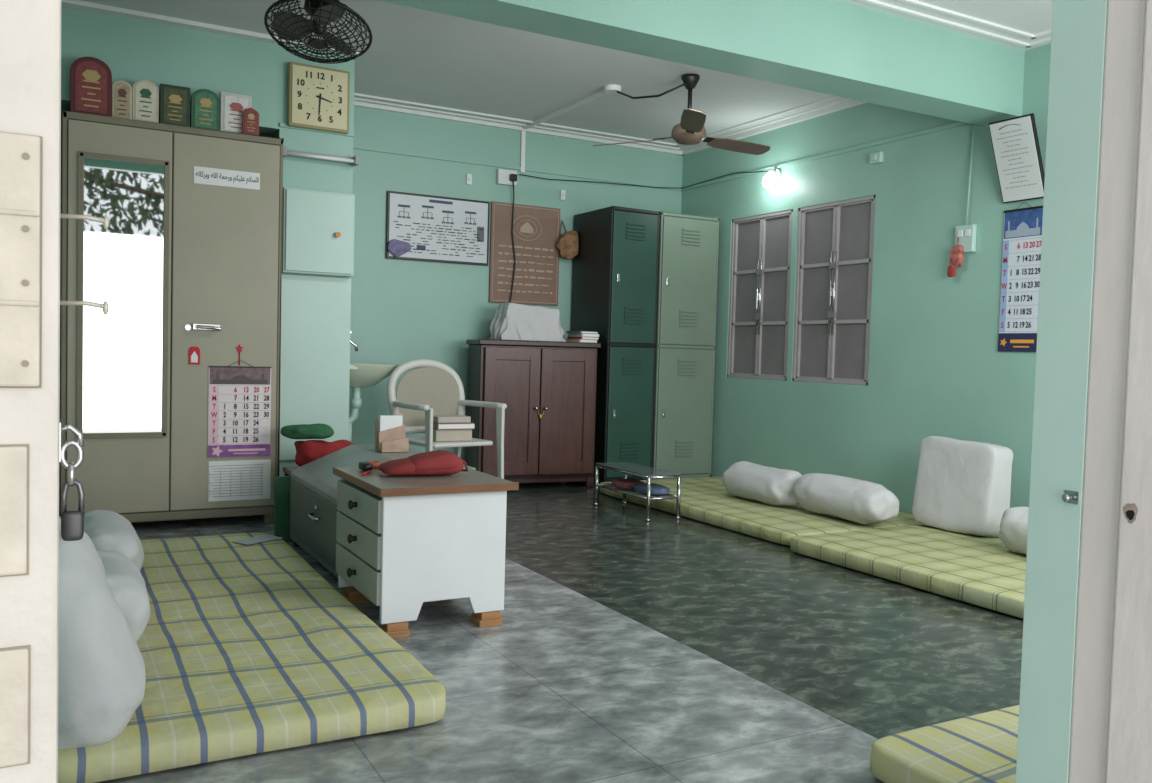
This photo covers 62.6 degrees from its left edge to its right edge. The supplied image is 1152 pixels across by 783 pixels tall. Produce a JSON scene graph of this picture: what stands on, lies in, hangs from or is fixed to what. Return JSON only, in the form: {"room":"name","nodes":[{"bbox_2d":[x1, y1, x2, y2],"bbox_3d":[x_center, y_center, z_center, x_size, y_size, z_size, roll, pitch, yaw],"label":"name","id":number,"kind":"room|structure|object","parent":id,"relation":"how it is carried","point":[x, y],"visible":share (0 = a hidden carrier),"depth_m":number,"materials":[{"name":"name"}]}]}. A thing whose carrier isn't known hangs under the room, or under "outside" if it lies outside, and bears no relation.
{"room":"communal living room","nodes":[
{"label":"communal living room","id":0,"kind":"room"},
{"bbox_2d":[59,7,280,515],"bbox_3d":[-2.165,-0.575,4.776,1.180,2.430,0.500,0,3,-29],"label":"wall","id":1,"kind":"structure","parent":0,"point":[133,50],"depth_m":4.56,"materials":[{"name":"green paint"}]},
{"bbox_2d":[279,274,350,459],"bbox_3d":[-1.368,-0.122,4.946,0.373,0.955,0.014,0,3,-29],"label":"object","id":2,"kind":"structure","parent":1,"relation":"attached to","point":[315,310],"depth_m":4.94,"materials":[{"name":"green paint"}]},
{"bbox_2d":[61,0,866,155],"bbox_3d":[-0.407,-1.736,4.962,4.230,0.030,2.645,0,3,-29],"label":"trim","id":3,"kind":"structure","parent":1,"relation":"attached to","point":[75,4],"depth_m":6.04,"materials":[{"name":"paint"}]},
{"bbox_2d":[271,47,354,475],"bbox_3d":[-1.614,-0.586,5.391,0.380,2.430,1.045,0,3,-29],"label":"wall pillar","id":4,"kind":"structure","parent":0,"point":[298,172],"depth_m":4.90,"materials":[{"name":"green paint"}]},
{"bbox_2d":[287,62,349,133],"bbox_3d":[-1.321,-1.507,4.869,0.310,0.320,0.055,0,3,-29],"label":"wall clock","id":5,"kind":"object","parent":4,"relation":"attached to","point":[318,97],"visible":1,"depth_m":4.85,"materials":[{"name":"beige plastic"}]},
{"bbox_2d":[282,187,354,276],"bbox_3d":[-1.326,-0.818,4.879,0.363,0.428,0.105,0,3,-29],"label":"wall cabinet","id":6,"kind":"object","parent":4,"relation":"attached to","point":[318,226],"visible":0.9,"depth_m":4.85,"materials":[{"name":"green paint"}]},
{"bbox_2d":[283,146,358,165],"bbox_3d":[-1.320,-1.209,4.875,0.390,0.045,0.080,0,3,-29],"label":"tube light","id":7,"kind":"object","parent":4,"relation":"attached to","point":[354,160],"visible":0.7,"depth_m":4.86,"materials":[{"name":"white plastic"}]},
{"bbox_2d":[349,331,398,441],"bbox_3d":[-1.198,0.001,5.399,0.364,0.680,0.390,0,3,-29],"label":"basin","id":8,"kind":"object","parent":4,"relation":"attached to","point":[362,375],"visible":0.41,"depth_m":5.29,"materials":[{"name":"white ceramic"}]},
{"bbox_2d":[350,331,357,350],"bbox_3d":[-1.267,-0.280,5.277,0.111,0.112,0.024,0,3,-29],"label":"tap","id":9,"kind":"object","parent":8,"relation":"on","point":[351,342],"depth_m":5.29,"materials":[{"name":"silver metal"}]},
{"bbox_2d":[349,106,682,464],"bbox_3d":[-0.419,-0.603,6.590,2.870,2.430,0.100,0,3,-29],"label":"wall","id":10,"kind":"structure","parent":0,"point":[402,311],"depth_m":6.27,"materials":[{"name":"green paint"}]},
{"bbox_2d":[385,191,489,265],"bbox_3d":[-0.900,-1.066,6.223,0.710,0.430,0.028,0,3,-29],"label":"chart","id":11,"kind":"object","parent":10,"relation":"attached to","point":[441,229],"visible":1,"depth_m":6.21,"materials":[{"name":"white paper"}]},
{"bbox_2d":[388,239,410,256],"bbox_3d":[-1.133,-0.917,6.076,0.156,0.115,0.026,0,3,-29],"label":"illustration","id":12,"kind":"object","parent":11,"relation":"hanging from","point":[397,248],"visible":1,"depth_m":6.06},
{"bbox_2d":[394,199,483,256],"bbox_3d":[-0.891,-1.076,6.214,0.633,0.351,0.003,0,3,-29],"label":"print","id":13,"kind":"object","parent":11,"relation":"attached to","point":[432,227],"depth_m":6.22,"materials":[{"name":"white"}]},
{"bbox_2d":[466,174,471,184],"bbox_3d":[-0.712,-1.415,6.310,0.036,0.070,0.023,0,3,-29],"label":"wall bracket","id":14,"kind":"object","parent":10,"relation":"attached to","point":[468,176],"visible":1,"depth_m":6.30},
{"bbox_2d":[496,169,516,302],"bbox_3d":[-0.469,-0.934,6.426,0.149,1.138,0.104,0,3,-29],"label":"switch box","id":15,"kind":"object","parent":10,"relation":"attached to","point":[503,177],"visible":0.93,"depth_m":6.42,"materials":[{"name":"white plastic"}]},
{"bbox_2d":[489,201,560,305],"bbox_3d":[-0.350,-0.944,6.534,0.525,0.680,0.028,0,3,-29],"label":"poster","id":16,"kind":"object","parent":10,"relation":"attached to","point":[536,229],"visible":1,"depth_m":6.52,"materials":[{"name":"paper"}]},
{"bbox_2d":[560,190,565,199],"bbox_3d":[-0.091,-1.383,6.654,0.036,0.070,0.023,0,3,-29],"label":"wall bracket","id":17,"kind":"object","parent":10,"relation":"attached to","point":[562,192],"visible":1,"depth_m":6.65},
{"bbox_2d":[556,221,578,259],"bbox_3d":[-0.067,-1.063,6.621,0.144,0.282,0.122,0,3,-29],"label":"hanging bag","id":18,"kind":"object","parent":10,"relation":"hanging from","point":[568,243],"visible":1,"depth_m":6.58,"materials":[{"name":"brown wicker"}]},
{"bbox_2d":[520,84,620,172],"bbox_3d":[-0.070,-1.628,5.955,0.100,0.310,1.245,0,3,-29],"label":"conduit","id":19,"kind":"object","parent":10,"relation":"attached to","point":[611,88],"depth_m":5.99,"materials":[{"name":"plastic"}]},
{"bbox_2d":[280,122,968,190],"bbox_3d":[0.057,-1.397,5.237,3.150,0.155,2.645,0,3,-29],"label":"trim","id":20,"kind":"structure","parent":10,"relation":"attached to","point":[956,124],"depth_m":6.13,"materials":[{"name":"green paint"}]},
{"bbox_2d":[519,171,768,188],"bbox_3d":[0.456,-1.485,6.340,1.354,0.087,1.038,0,3,-29],"label":"wire","id":21,"kind":"object","parent":10,"relation":"attached to","point":[756,171],"visible":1,"depth_m":6.70,"materials":[{"name":"black plastic"}]},
{"bbox_2d":[59,481,1022,782],"bbox_3d":[0.098,0.766,4.008,4.450,0.060,5.260,0,3,-29],"label":"floor","id":22,"kind":"structure","parent":0,"point":[626,648],"depth_m":2.76,"materials":[{"name":"stone"}]},
{"bbox_2d":[60,110,283,523],"bbox_3d":[-1.991,-0.305,4.661,0.963,1.909,0.556,0,3,-29],"label":"tall cabinet","id":23,"kind":"object","parent":22,"relation":"on","point":[179,264],"visible":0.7,"depth_m":4.42,"materials":[{"name":"metal"}]},
{"bbox_2d":[70,57,111,116],"bbox_3d":[-2.201,-1.381,4.298,0.168,0.268,0.041,0,3,-29],"label":"plaque","id":24,"kind":"object","parent":23,"relation":"on","point":[90,77],"visible":0.91,"depth_m":4.28,"materials":[{"name":"red wood"}]},
{"bbox_2d":[112,80,131,118],"bbox_3d":[-2.092,-1.339,4.361,0.083,0.184,0.041,0,3,-29],"label":"plaque","id":25,"kind":"object","parent":23,"relation":"on","point":[121,90],"visible":0.93,"depth_m":4.34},
{"bbox_2d":[82,157,163,432],"bbox_3d":[-2.075,-0.429,4.343,0.330,1.240,0.004,0,3,-29],"label":"mirror","id":26,"kind":"object","parent":23,"relation":"attached to","point":[123,263],"depth_m":4.34,"materials":[{"name":"clear glass"}]},
{"bbox_2d":[132,79,158,122],"bbox_3d":[-2.005,-1.348,4.408,0.112,0.204,0.041,0,3,-29],"label":"plaque","id":27,"kind":"object","parent":23,"relation":"on","point":[145,94],"visible":0.93,"depth_m":4.39,"materials":[{"name":"wood"}]},
{"bbox_2d":[159,83,189,126],"bbox_3d":[-1.894,-1.343,4.470,0.132,0.195,0.041,0,3,-29],"label":"plaque","id":28,"kind":"object","parent":23,"relation":"on","point":[174,101],"visible":0.86,"depth_m":4.45,"materials":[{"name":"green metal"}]},
{"bbox_2d":[189,347,199,364],"bbox_3d":[-1.814,-0.171,4.499,0.050,0.085,0.006,0,3,-29],"label":"tag","id":29,"kind":"object","parent":23,"relation":"hanging from","point":[194,352],"visible":1,"depth_m":4.50,"materials":[{"name":"red"}]},
{"bbox_2d":[191,351,197,361],"bbox_3d":[-1.813,-0.166,4.498,0.030,0.055,0.002,0,3,-29],"label":"print","id":30,"kind":"object","parent":29,"relation":"attached to","point":[194,354],"depth_m":4.50,"materials":[{"name":"white paper"}]},
{"bbox_2d":[190,89,219,129],"bbox_3d":[-1.776,-1.345,4.534,0.129,0.200,0.041,0,3,-29],"label":"plaque","id":31,"kind":"object","parent":23,"relation":"on","point":[204,103],"visible":0.94,"depth_m":4.52,"materials":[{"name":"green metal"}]},
{"bbox_2d":[194,166,259,189],"bbox_3d":[-1.669,-1.022,4.533,0.300,0.080,0.003,0,3,-29],"label":"sticker","id":32,"kind":"object","parent":23,"relation":"attached to","point":[202,175],"visible":1,"depth_m":4.53,"materials":[{"name":"white paper"}]},
{"bbox_2d":[220,91,251,132],"bbox_3d":[-1.654,-1.345,4.602,0.144,0.200,0.041,0,3,-29],"label":"plaque","id":33,"kind":"object","parent":23,"relation":"on","point":[232,105],"visible":0.86,"depth_m":4.58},
{"bbox_2d":[208,360,270,456],"bbox_3d":[-1.637,0.082,4.610,0.290,0.471,0.008,0,3,-29],"label":"wall calendar","id":34,"kind":"object","parent":23,"relation":"attached to","point":[239,397],"visible":1,"depth_m":4.61,"materials":[{"name":"paper"}]},
{"bbox_2d":[212,446,264,456],"bbox_3d":[-1.644,0.289,4.615,0.250,0.055,0.001,0,3,-29],"label":"print","id":35,"kind":"object","parent":34,"relation":"attached to","point":[217,451],"depth_m":4.61},
{"bbox_2d":[210,367,269,384],"bbox_3d":[-1.632,-0.075,4.603,0.282,0.081,0.001,0,3,-29],"label":"picture","id":36,"kind":"object","parent":34,"relation":"on","point":[218,375],"depth_m":4.60},
{"bbox_2d":[208,459,270,501],"bbox_3d":[-1.643,0.434,4.630,0.290,0.195,0.003,0,3,-29],"label":"paper notice","id":37,"kind":"object","parent":23,"relation":"attached to","point":[239,479],"visible":1,"depth_m":4.63,"materials":[{"name":"paper"}]},
{"bbox_2d":[236,344,242,364],"bbox_3d":[-1.634,-0.178,4.598,0.038,0.102,0.006,0,3,-29],"label":"hook","id":38,"kind":"object","parent":23,"relation":"attached to","point":[239,347],"visible":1,"depth_m":4.60,"materials":[{"name":"red"}]},
{"bbox_2d":[242,108,258,134],"bbox_3d":[-1.580,-1.310,4.598,0.077,0.134,0.026,0,3,-29],"label":"plaque","id":39,"kind":"object","parent":23,"relation":"on","point":[250,116],"visible":1,"depth_m":4.59,"materials":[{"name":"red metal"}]},
{"bbox_2d":[58,533,445,782],"bbox_3d":[-1.197,0.698,3.011,0.887,0.088,2.199,0,3,-29],"label":"mattress","id":40,"kind":"object","parent":22,"relation":"on","point":[245,649],"visible":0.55,"depth_m":2.39,"materials":[{"name":"fabric"}]},
{"bbox_2d":[58,517,145,748],"bbox_3d":[-1.083,0.510,2.082,0.237,0.480,0.450,0,3,-31],"label":"cushion","id":41,"kind":"object","parent":40,"relation":"on","point":[102,678],"visible":0.49,"depth_m":1.92,"materials":[{"name":"white fabric"}]},
{"bbox_2d":[84,509,143,570],"bbox_3d":[-1.587,0.534,3.164,0.247,0.217,0.600,0,3,-29],"label":"bolster cushion","id":42,"kind":"object","parent":40,"relation":"on","point":[107,530],"visible":0.34,"depth_m":3.01,"materials":[{"name":"white fabric"}]},
{"bbox_2d":[96,549,149,641],"bbox_3d":[-1.293,0.566,2.568,0.241,0.218,0.532,0,3,-29],"label":"bolster cushion","id":43,"kind":"object","parent":40,"relation":"on","point":[127,584],"visible":0.34,"depth_m":2.42,"materials":[{"name":"white fabric"}]},
{"bbox_2d":[232,535,282,544],"bbox_3d":[-1.314,0.611,3.907,0.100,0.002,0.180,3,3,32],"label":"paper sheet","id":44,"kind":"object","parent":40,"relation":"on","point":[263,538],"visible":1,"depth_m":3.90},
{"bbox_2d":[273,476,292,541],"bbox_3d":[-1.322,0.535,4.301,0.100,0.300,0.042,0,3,-39],"label":"board","id":45,"kind":"object","parent":22,"relation":"on","point":[281,484],"visible":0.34,"depth_m":4.29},
{"bbox_2d":[283,466,299,475],"bbox_3d":[-1.252,0.525,4.634,0.310,0.295,0.260,0,3,-29],"label":"stool","id":46,"kind":"object","parent":22,"relation":"on","point":[287,471],"visible":0.15,"depth_m":4.61,"materials":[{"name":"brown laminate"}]},
{"bbox_2d":[294,440,355,466],"bbox_3d":[-1.214,0.304,4.621,0.324,0.146,0.284,0,3,-29],"label":"cloth bundle","id":47,"kind":"object","parent":46,"relation":"on","point":[308,451],"visible":0.53,"depth_m":4.50,"materials":[{"name":"fabric"}]},
{"bbox_2d":[280,423,333,438],"bbox_3d":[-1.300,0.192,4.571,0.237,0.077,0.152,0,3,-29],"label":"cloth bundle","id":48,"kind":"object","parent":47,"relation":"on","point":[302,431],"visible":1,"depth_m":4.53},
{"bbox_2d":[342,586,369,603],"bbox_3d":[-0.779,0.718,3.342,0.080,0.044,0.085,0,3,-29],"label":"wooden block","id":49,"kind":"object","parent":22,"relation":"on","point":[351,594],"visible":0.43,"depth_m":3.31,"materials":[{"name":"brown wood"}]},
{"bbox_2d":[290,444,475,577],"bbox_3d":[-0.850,0.490,3.930,0.528,0.445,0.955,0,3,-29],"label":"desk","id":50,"kind":"object","parent":22,"relation":"on","point":[313,485],"visible":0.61,"depth_m":3.94,"materials":[{"name":"grey laminate"}]},
{"bbox_2d":[375,413,408,451],"bbox_3d":[-0.800,0.178,4.120,0.122,0.162,0.104,0,3,-29],"label":"rack","id":51,"kind":"object","parent":50,"relation":"on","point":[389,430],"visible":1,"depth_m":4.11,"materials":[{"name":"brown wood"}]},
{"bbox_2d":[379,621,409,638],"bbox_3d":[-0.572,0.739,2.966,0.080,0.044,0.085,0,3,-29],"label":"wooden block","id":52,"kind":"object","parent":22,"relation":"on","point":[400,629],"visible":0.66,"depth_m":2.93,"materials":[{"name":"brown wood"}]},
{"bbox_2d":[333,466,518,623],"bbox_3d":[-0.538,0.494,3.220,0.483,0.425,0.559,0,3,-29],"label":"desk","id":53,"kind":"object","parent":52,"relation":"on","point":[406,542],"visible":0.97,"depth_m":3.01,"materials":[{"name":"white laminate"}]},
{"bbox_2d":[358,462,372,470],"bbox_3d":[-0.728,0.258,3.272,0.036,0.028,0.079,0,3,-29],"label":"stapler","id":54,"kind":"object","parent":53,"relation":"on","point":[365,466],"visible":0.98,"depth_m":3.24,"materials":[{"name":"black plastic"}]},
{"bbox_2d":[365,461,381,467],"bbox_3d":[-0.718,0.259,3.358,0.060,0.020,0.060,0,3,-29],"label":"tape roll","id":55,"kind":"object","parent":53,"relation":"on","point":[375,464],"visible":0.59,"depth_m":3.34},
{"bbox_2d":[379,450,467,475],"bbox_3d":[-0.514,0.242,3.224,0.300,0.077,0.170,1,3,-21],"label":"cloth bundle","id":56,"kind":"object","parent":53,"relation":"on","point":[437,462],"visible":1,"depth_m":3.16,"materials":[{"name":"red fabric"}]},
{"bbox_2d":[387,359,506,478],"bbox_3d":[-0.733,0.242,5.264,0.554,0.835,0.525,0,3,-39],"label":"plastic chair","id":57,"kind":"object","parent":22,"relation":"on","point":[434,388],"visible":0.67,"depth_m":5.33,"materials":[{"name":"plastic"}]},
{"bbox_2d":[433,429,471,441],"bbox_3d":[-0.699,0.235,5.208,0.210,0.063,0.160,0,3,-29],"label":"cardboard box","id":58,"kind":"object","parent":57,"relation":"on","point":[456,434],"visible":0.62,"depth_m":5.13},
{"bbox_2d":[433,422,474,429],"bbox_3d":[-0.688,0.185,5.200,0.212,0.033,0.164,0,3,-29],"label":"book","id":59,"kind":"object","parent":58,"relation":"on","point":[439,426],"visible":0.71,"depth_m":5.12,"materials":[{"name":"white paper"}]},
{"bbox_2d":[433,415,470,422],"bbox_3d":[-0.692,0.150,5.196,0.190,0.033,0.140,0,3,-29],"label":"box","id":60,"kind":"object","parent":59,"relation":"on","point":[436,418],"visible":0.8,"depth_m":5.14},
{"bbox_2d":[471,611,501,626],"bbox_3d":[-0.296,0.740,3.118,0.080,0.044,0.085,0,3,-29],"label":"wooden block","id":61,"kind":"object","parent":22,"relation":"on","point":[493,618],"visible":0.82,"depth_m":3.08,"materials":[{"name":"brown wood"}]},
{"bbox_2d":[466,339,600,487],"bbox_3d":[-0.286,0.149,6.261,0.830,0.962,0.371,1,3,-21],"label":"base cabinet","id":62,"kind":"object","parent":22,"relation":"on","point":[560,378],"visible":0.91,"depth_m":6.12,"materials":[{"name":"brown wood"}]},
{"bbox_2d":[490,303,566,341],"bbox_3d":[-0.310,-0.457,6.253,0.503,0.241,0.194,0,3,-29],"label":"cloth cover","id":63,"kind":"object","parent":62,"relation":"on","point":[511,321],"visible":0.98,"depth_m":6.17,"materials":[{"name":"white fabric"}]},
{"bbox_2d":[566,339,596,342],"bbox_3d":[0.035,-0.338,6.352,0.132,0.020,0.194,0,3,-29],"label":"book","id":64,"kind":"object","parent":62,"relation":"on","point":[567,340],"visible":0.96,"depth_m":6.28,"materials":[{"name":"white paper"}]},
{"bbox_2d":[567,337,597,339],"bbox_3d":[0.045,-0.357,6.356,0.132,0.018,0.194,0,3,-29],"label":"book","id":65,"kind":"object","parent":64,"relation":"on","point":[584,338],"visible":0.89,"depth_m":6.28,"materials":[{"name":"white paper"}]},
{"bbox_2d":[568,333,598,336],"bbox_3d":[0.050,-0.377,6.358,0.132,0.022,0.194,0,3,-29],"label":"book","id":66,"kind":"object","parent":65,"relation":"on","point":[569,334],"visible":0.96,"depth_m":6.29,"materials":[{"name":"white paper"}]},
{"bbox_2d":[567,331,597,333],"bbox_3d":[0.040,-0.396,6.351,0.132,0.015,0.194,0,3,-29],"label":"book","id":67,"kind":"object","parent":66,"relation":"on","point":[586,332],"visible":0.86,"depth_m":6.28,"materials":[{"name":"white paper"}]},
{"bbox_2d":[571,206,660,481],"bbox_3d":[0.258,-0.303,6.585,0.389,1.868,0.542,0,3,-29],"label":"locker","id":68,"kind":"object","parent":22,"relation":"on","point":[615,275],"visible":0.73,"depth_m":6.37,"materials":[{"name":"green metal"}]},
{"bbox_2d":[594,462,680,521],"bbox_3d":[0.342,0.560,5.378,0.224,0.251,0.584,0,3,-29],"label":"side table","id":69,"kind":"object","parent":22,"relation":"on","point":[627,468],"visible":0.91,"depth_m":5.25,"materials":[{"name":"silver metal"}]},
{"bbox_2d":[612,478,643,488],"bbox_3d":[0.303,0.530,5.436,0.158,0.052,0.197,0,3,-29],"label":"folded cloth","id":70,"kind":"object","parent":69,"relation":"on","point":[623,483],"visible":0.89,"depth_m":5.37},
{"bbox_2d":[634,483,669,494],"bbox_3d":[0.418,0.541,5.247,0.160,0.052,0.203,0,3,-29],"label":"folded cloth","id":71,"kind":"object","parent":69,"relation":"on","point":[656,489],"visible":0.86,"depth_m":5.19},
{"bbox_2d":[652,211,719,479],"bbox_3d":[0.651,-0.301,6.801,0.496,1.868,0.542,0,3,-29],"label":"locker","id":72,"kind":"object","parent":22,"relation":"on","point":[689,244],"visible":0.7,"depth_m":6.57,"materials":[{"name":"green metal"}]},
{"bbox_2d":[600,477,920,545],"bbox_3d":[1.041,0.659,5.525,1.098,0.078,1.856,0,3,-29],"label":"mattress","id":73,"kind":"object","parent":22,"relation":"on","point":[703,499],"visible":0.4,"depth_m":5.02,"materials":[{"name":"fabric"}]},
{"bbox_2d":[722,461,801,505],"bbox_3d":[1.062,0.523,5.370,0.231,0.215,0.580,0,3,-29],"label":"bolster cushion","id":74,"kind":"object","parent":73,"relation":"on","point":[744,479],"visible":0.91,"depth_m":5.25,"materials":[{"name":"white fabric"}]},
{"bbox_2d":[793,473,898,524],"bbox_3d":[1.382,0.549,4.869,0.238,0.224,0.604,0,3,-32],"label":"bolster cushion","id":75,"kind":"object","parent":73,"relation":"on","point":[847,498],"visible":1,"depth_m":4.75,"materials":[{"name":"white fabric"}]},
{"bbox_2d":[790,524,1026,618],"bbox_3d":[1.902,0.748,3.894,1.162,0.085,1.809,0,3,-29],"label":"mattress","id":76,"kind":"object","parent":22,"relation":"on","point":[981,571],"visible":0.56,"depth_m":3.96,"materials":[{"name":"fabric"}]},
{"bbox_2d":[912,436,1012,537],"bbox_3d":[1.876,0.458,4.603,0.200,0.462,0.461,0,3,-27],"label":"cushion","id":77,"kind":"object","parent":76,"relation":"on","point":[961,486],"visible":0.94,"depth_m":4.51,"materials":[{"name":"white fabric"}]},
{"bbox_2d":[999,507,1028,554],"bbox_3d":[2.016,0.608,3.956,0.245,0.218,0.519,0,3,-29],"label":"bolster cushion","id":78,"kind":"object","parent":76,"relation":"on","point":[1013,532],"visible":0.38,"depth_m":4.03,"materials":[{"name":"white fabric"}]},
{"bbox_2d":[870,705,1018,782],"bbox_3d":[1.234,0.802,2.086,1.121,0.092,0.531,0,3,-29],"label":"mattress","id":79,"kind":"object","parent":22,"relation":"on","point":[982,747],"visible":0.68,"depth_m":1.99,"materials":[{"name":"fabric"}]},
{"bbox_2d":[79,0,1052,149],"bbox_3d":[0.166,-1.741,3.903,4.450,0.100,5.260,0,3,-29],"label":"ceiling","id":80,"kind":"structure","parent":0,"point":[415,55],"depth_m":5.14,"materials":[{"name":"paint"}]},
{"bbox_2d":[264,0,372,63],"bbox_3d":[-1.004,-1.529,3.704,0.410,0.398,0.392,1,2,-5],"label":"fan","id":81,"kind":"object","parent":80,"relation":"hanging from","point":[288,25],"visible":1,"depth_m":3.69,"materials":[{"name":"metal"}]},
{"bbox_2d":[617,83,686,98],"bbox_3d":[0.412,-1.677,5.295,0.466,0.081,0.038,3,3,37],"label":"wire","id":82,"kind":"object","parent":80,"relation":"hanging from","point":[684,84],"visible":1,"depth_m":5.26,"materials":[{"name":"black plastic"}]},
{"bbox_2d":[593,74,769,154],"bbox_3d":[0.726,-1.542,5.250,0.920,0.371,1.002,0,3,-29],"label":"ceiling fan","id":83,"kind":"object","parent":80,"relation":"hanging from","point":[691,130],"visible":1,"depth_m":5.17,"materials":[{"name":"metal"}]},
{"bbox_2d":[681,43,1050,513],"bbox_3d":[2.061,-0.467,4.961,0.100,2.430,5.155,0,3,-29],"label":"wall","id":84,"kind":"structure","parent":0,"point":[937,367],"depth_m":5.33,"materials":[{"name":"green paint"}]},
{"bbox_2d":[379,0,1024,125],"bbox_3d":[0.283,-1.519,3.711,4.230,0.320,0.230,0,3,-29],"label":"beam","id":85,"kind":"structure","parent":84,"relation":"attached to","point":[840,48],"depth_m":3.98,"materials":[{"name":"green paint"}]},
{"bbox_2d":[727,209,792,380],"bbox_3d":[1.242,-0.636,6.383,0.062,1.111,0.636,0,3,-29],"label":"window","id":86,"kind":"structure","parent":84,"relation":"in","point":[760,268],"depth_m":6.37,"materials":[{"name":"grey paint"}]},
{"bbox_2d":[730,218,761,375],"bbox_3d":[1.175,-0.644,6.513,0.023,1.061,0.293,0,3,-29],"label":"shutter","id":87,"kind":"object","parent":86,"relation":"attached to","point":[746,237],"depth_m":6.52,"materials":[{"name":"grey paint"}]},
{"bbox_2d":[757,213,790,376],"bbox_3d":[1.316,-0.629,6.257,0.023,1.061,0.293,0,3,-29],"label":"shutter","id":88,"kind":"object","parent":86,"relation":"attached to","point":[774,261],"depth_m":6.28,"materials":[{"name":"grey paint"}]},
{"bbox_2d":[762,168,780,188],"bbox_3d":[1.271,-1.391,6.179,0.112,0.138,0.075,0,3,-29],"label":"wall lamp","id":89,"kind":"object","parent":84,"relation":"attached to","point":[768,180],"visible":1,"depth_m":6.16,"materials":[{"name":"white glass"}]},
{"bbox_2d":[792,195,875,385],"bbox_3d":[1.573,-0.602,5.782,0.062,1.111,0.661,0,3,-29],"label":"window","id":90,"kind":"structure","parent":84,"relation":"in","point":[835,240],"depth_m":5.77,"materials":[{"name":"grey paint"}]},
{"bbox_2d":[795,206,836,379],"bbox_3d":[1.504,-0.610,5.918,0.023,1.061,0.306,0,3,-29],"label":"shutter","id":91,"kind":"object","parent":90,"relation":"attached to","point":[816,272],"depth_m":5.92,"materials":[{"name":"grey paint"}]},
{"bbox_2d":[830,199,872,381],"bbox_3d":[1.651,-0.594,5.651,0.023,1.061,0.306,0,3,-29],"label":"shutter","id":92,"kind":"object","parent":90,"relation":"attached to","point":[851,264],"depth_m":5.66,"materials":[{"name":"grey paint"}]},
{"bbox_2d":[870,151,883,163],"bbox_3d":[1.722,-1.342,5.436,0.039,0.060,0.080,0,3,-29],"label":"wall socket","id":93,"kind":"object","parent":84,"relation":"attached to","point":[877,157],"visible":1,"depth_m":5.42,"materials":[{"name":"green paint"}]},
{"bbox_2d":[858,0,1051,47],"bbox_3d":[1.458,-1.609,2.948,2.790,0.012,2.110,0,3,-29],"label":"trim","id":94,"kind":"structure","parent":84,"relation":"attached to","point":[873,2],"depth_m":4.24,"materials":[{"name":"paint"}]},
{"bbox_2d":[955,224,976,252],"bbox_3d":[2.016,-0.791,4.904,0.035,0.140,0.110,0,3,-29],"label":"board","id":95,"kind":"object","parent":84,"relation":"attached to","point":[966,234],"visible":0.96,"depth_m":4.88,"materials":[{"name":"green paint"}]},
{"bbox_2d":[949,237,963,267],"bbox_3d":[1.978,-0.722,4.919,0.030,0.161,0.074,0,3,-29],"label":"packet","id":96,"kind":"object","parent":95,"relation":"hanging from","point":[956,254],"visible":1,"depth_m":4.90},
{"bbox_2d":[965,124,974,224],"bbox_3d":[2.030,-1.120,4.875,0.010,0.520,0.030,0,3,-29],"label":"wire","id":97,"kind":"object","parent":84,"relation":"attached to","point":[973,124],"visible":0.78,"depth_m":4.87,"materials":[{"name":"green paint"}]},
{"bbox_2d":[988,113,1044,203],"bbox_3d":[2.131,-1.118,4.565,0.155,0.381,0.235,0,3,-29],"label":"framed certificate","id":98,"kind":"object","parent":84,"relation":"attached to","point":[1015,142],"visible":0.98,"depth_m":4.55,"materials":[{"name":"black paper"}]},
{"bbox_2d":[998,202,1042,351],"bbox_3d":[2.176,-0.560,4.633,0.008,0.731,0.216,0,3,-29],"label":"wall calendar","id":99,"kind":"object","parent":84,"relation":"attached to","point":[1022,234],"visible":0.99,"depth_m":4.63,"materials":[{"name":"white paper"}]},
{"bbox_2d":[1000,338,1033,347],"bbox_3d":[2.164,-0.239,4.647,0.001,0.045,0.185,0,3,-29],"label":"print","id":100,"kind":"object","parent":99,"relation":"attached to","point":[1004,342],"depth_m":4.65},
{"bbox_2d":[1005,217,1039,237],"bbox_3d":[2.182,-0.800,4.622,0.001,0.085,0.189,0,3,-29],"label":"print","id":101,"kind":"object","parent":99,"relation":"on","point":[1015,227],"depth_m":4.62},
{"bbox_2d":[1004,208,1042,238],"bbox_3d":[2.183,-0.819,4.622,0.001,0.130,0.207,0,3,-29],"label":"picture","id":102,"kind":"object","parent":99,"relation":"on","point":[1023,223],"depth_m":4.62},
{"bbox_2d":[947,266,955,276],"bbox_3d":[1.962,-0.631,4.945,0.024,0.067,0.044,0,3,-29],"label":"charm","id":103,"kind":"object","parent":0,"point":[951,271],"visible":1,"depth_m":4.93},
{"bbox_3d":[0.753,-0.352,1.380,5.850,2.630,0.078,0,3,-29],"label":"wall","id":104,"kind":"structure","parent":0,"visible":0},
{"bbox_2d":[0,0,108,782],"bbox_3d":[-0.356,-0.056,0.616,0.096,1.840,0.204,0,3,-29],"label":"door","id":105,"kind":"structure","parent":104,"relation":"in","point":[31,449],"depth_m":0.54,"materials":[{"name":"beige paint"}]},
{"bbox_2d":[60,479,84,540],"bbox_3d":[-0.355,0.083,0.667,0.015,0.044,0.010,0,3,-29],"label":"padlock","id":106,"kind":"object","parent":105,"relation":"hanging from","point":[72,521],"visible":1,"depth_m":0.66,"materials":[{"name":"metal"}]},
{"bbox_2d":[1016,0,1107,782],"bbox_3d":[0.712,-0.288,1.361,0.006,2.300,0.082,0,3,-29],"label":"trim","id":107,"kind":"structure","parent":104,"relation":"attached to","point":[1078,35],"depth_m":1.37,"materials":[{"name":"paint"}]},
{"bbox_2d":[1062,0,1151,782],"bbox_3d":[0.900,-0.039,1.046,0.074,1.960,0.725,0,3,-29],"label":"door","id":108,"kind":"structure","parent":104,"relation":"in","point":[1111,725],"depth_m":1.29,"materials":[{"name":"white paint"}]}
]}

